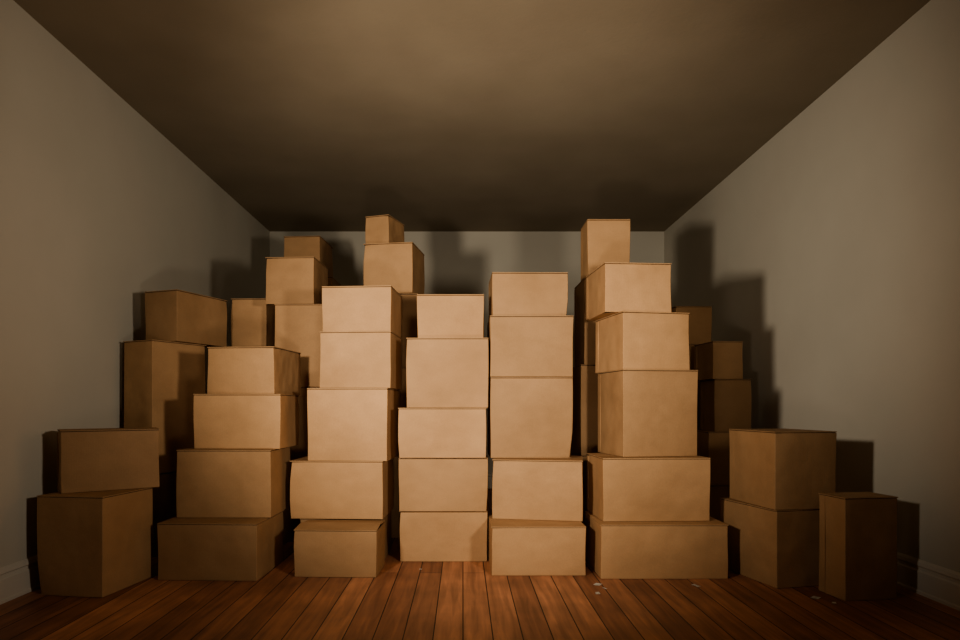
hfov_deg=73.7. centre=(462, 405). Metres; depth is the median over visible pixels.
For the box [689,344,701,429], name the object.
cardboard box
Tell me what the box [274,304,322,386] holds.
cardboard box
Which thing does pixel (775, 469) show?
cardboard box
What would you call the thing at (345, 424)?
cardboard box
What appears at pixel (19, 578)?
baseboard
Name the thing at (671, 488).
cardboard box
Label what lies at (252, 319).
cardboard box
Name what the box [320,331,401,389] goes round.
cardboard box
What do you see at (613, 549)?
cardboard box
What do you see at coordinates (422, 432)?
cardboard box
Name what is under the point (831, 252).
wall
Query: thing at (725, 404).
cardboard box
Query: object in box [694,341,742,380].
cardboard box
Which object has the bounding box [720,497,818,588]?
cardboard box
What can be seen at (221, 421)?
cardboard box
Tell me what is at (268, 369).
cardboard box
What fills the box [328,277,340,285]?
cardboard box
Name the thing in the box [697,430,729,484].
cardboard box
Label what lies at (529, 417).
cardboard box
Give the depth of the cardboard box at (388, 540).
3.63 m
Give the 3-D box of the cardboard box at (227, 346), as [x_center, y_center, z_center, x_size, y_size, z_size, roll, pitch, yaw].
[-1.437,-0.082,4.390,0.321,0.623,0.340,0,0,-2]
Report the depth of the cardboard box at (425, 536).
3.49 m
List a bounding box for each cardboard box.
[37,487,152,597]
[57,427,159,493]
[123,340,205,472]
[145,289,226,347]
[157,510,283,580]
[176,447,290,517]
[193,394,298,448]
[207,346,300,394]
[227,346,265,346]
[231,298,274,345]
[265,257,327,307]
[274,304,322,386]
[284,236,332,276]
[290,387,319,466]
[290,456,393,518]
[294,520,384,577]
[300,512,391,558]
[307,388,399,460]
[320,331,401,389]
[322,285,401,336]
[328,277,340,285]
[363,242,424,293]
[365,214,403,243]
[391,456,400,537]
[398,408,485,457]
[399,293,417,366]
[399,455,487,510]
[399,511,487,561]
[400,367,406,407]
[406,338,488,407]
[417,294,483,337]
[487,316,572,378]
[488,377,572,457]
[488,513,585,575]
[489,272,567,316]
[492,456,582,520]
[571,365,599,455]
[571,452,587,524]
[574,278,595,366]
[581,219,629,280]
[585,511,728,578]
[586,262,671,320]
[587,453,710,521]
[595,311,689,372]
[598,369,697,456]
[671,306,711,343]
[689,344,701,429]
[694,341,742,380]
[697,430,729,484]
[700,379,751,431]
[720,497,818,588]
[729,429,836,509]
[818,492,897,600]
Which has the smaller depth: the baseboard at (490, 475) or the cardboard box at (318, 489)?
the cardboard box at (318, 489)
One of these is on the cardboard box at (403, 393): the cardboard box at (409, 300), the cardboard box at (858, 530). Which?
the cardboard box at (409, 300)
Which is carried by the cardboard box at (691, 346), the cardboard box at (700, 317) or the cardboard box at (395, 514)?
the cardboard box at (700, 317)
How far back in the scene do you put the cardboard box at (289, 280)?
4.00 m
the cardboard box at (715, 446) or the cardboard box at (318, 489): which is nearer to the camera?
the cardboard box at (318, 489)
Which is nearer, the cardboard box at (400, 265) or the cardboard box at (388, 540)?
the cardboard box at (388, 540)
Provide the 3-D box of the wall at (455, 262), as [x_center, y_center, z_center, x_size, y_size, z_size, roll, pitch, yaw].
[0.040,-0.477,6.680,4.080,2.655,0.120,0,0,0]
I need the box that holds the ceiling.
[14,0,929,230]
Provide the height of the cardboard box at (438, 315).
0.249 m
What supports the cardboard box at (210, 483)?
on the cardboard box at (200, 549)
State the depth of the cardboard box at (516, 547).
3.20 m
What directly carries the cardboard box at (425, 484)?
on the cardboard box at (425, 536)
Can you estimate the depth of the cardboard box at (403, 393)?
4.12 m
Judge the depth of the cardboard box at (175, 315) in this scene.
3.73 m
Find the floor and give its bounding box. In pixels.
[0,488,959,639]
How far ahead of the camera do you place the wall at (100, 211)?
3.30 m
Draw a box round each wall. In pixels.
[0,0,269,566]
[270,231,663,472]
[664,0,959,572]
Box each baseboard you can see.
[0,555,40,604]
[488,473,492,487]
[897,552,959,610]
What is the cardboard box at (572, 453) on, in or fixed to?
on the floor
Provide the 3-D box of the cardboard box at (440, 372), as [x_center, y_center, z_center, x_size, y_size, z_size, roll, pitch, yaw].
[-0.084,-0.180,3.650,0.449,0.379,0.360,0,0,1]
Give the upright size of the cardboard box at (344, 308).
0.247 m
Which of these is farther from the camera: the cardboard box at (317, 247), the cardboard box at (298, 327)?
the cardboard box at (317, 247)
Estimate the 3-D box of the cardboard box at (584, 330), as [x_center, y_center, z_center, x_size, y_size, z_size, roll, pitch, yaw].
[0.889,-0.511,4.030,0.321,0.521,0.340,0,0,0]
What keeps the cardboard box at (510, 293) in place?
on the cardboard box at (519, 346)
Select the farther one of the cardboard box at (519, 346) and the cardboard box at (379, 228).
the cardboard box at (379, 228)
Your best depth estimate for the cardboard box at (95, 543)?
2.87 m
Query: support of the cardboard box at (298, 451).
on the cardboard box
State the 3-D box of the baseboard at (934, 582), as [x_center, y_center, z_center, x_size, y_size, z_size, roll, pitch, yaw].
[2.069,0.774,1.310,0.022,0.152,10.620,0,0,0]
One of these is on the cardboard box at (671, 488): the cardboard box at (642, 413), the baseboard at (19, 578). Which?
the cardboard box at (642, 413)
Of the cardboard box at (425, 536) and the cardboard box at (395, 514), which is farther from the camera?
the cardboard box at (395, 514)
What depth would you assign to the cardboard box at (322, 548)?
3.17 m
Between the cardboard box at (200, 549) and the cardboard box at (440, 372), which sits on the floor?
the cardboard box at (200, 549)
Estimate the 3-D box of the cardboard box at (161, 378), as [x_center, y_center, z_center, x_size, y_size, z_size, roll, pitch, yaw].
[-1.761,0.004,3.795,0.246,0.750,0.380,0,0,26]
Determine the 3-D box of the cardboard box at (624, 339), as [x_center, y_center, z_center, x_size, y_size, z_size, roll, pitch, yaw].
[0.978,-0.340,3.530,0.376,0.302,0.380,0,0,-10]
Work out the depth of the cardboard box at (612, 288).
3.36 m
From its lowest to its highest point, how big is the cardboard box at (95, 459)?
0.294 m
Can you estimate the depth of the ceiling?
3.67 m
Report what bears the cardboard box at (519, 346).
on the cardboard box at (529, 417)
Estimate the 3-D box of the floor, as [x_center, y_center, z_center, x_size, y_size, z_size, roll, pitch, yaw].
[0.040,0.910,1.310,4.320,0.120,10.860,0,0,0]
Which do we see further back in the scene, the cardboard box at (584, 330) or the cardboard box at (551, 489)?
the cardboard box at (584, 330)
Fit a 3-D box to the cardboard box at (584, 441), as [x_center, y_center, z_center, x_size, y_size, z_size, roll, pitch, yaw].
[0.889,0.025,4.040,0.361,0.549,0.360,0,0,0]
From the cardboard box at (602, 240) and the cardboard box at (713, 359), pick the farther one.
the cardboard box at (713, 359)
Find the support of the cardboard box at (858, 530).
on the floor

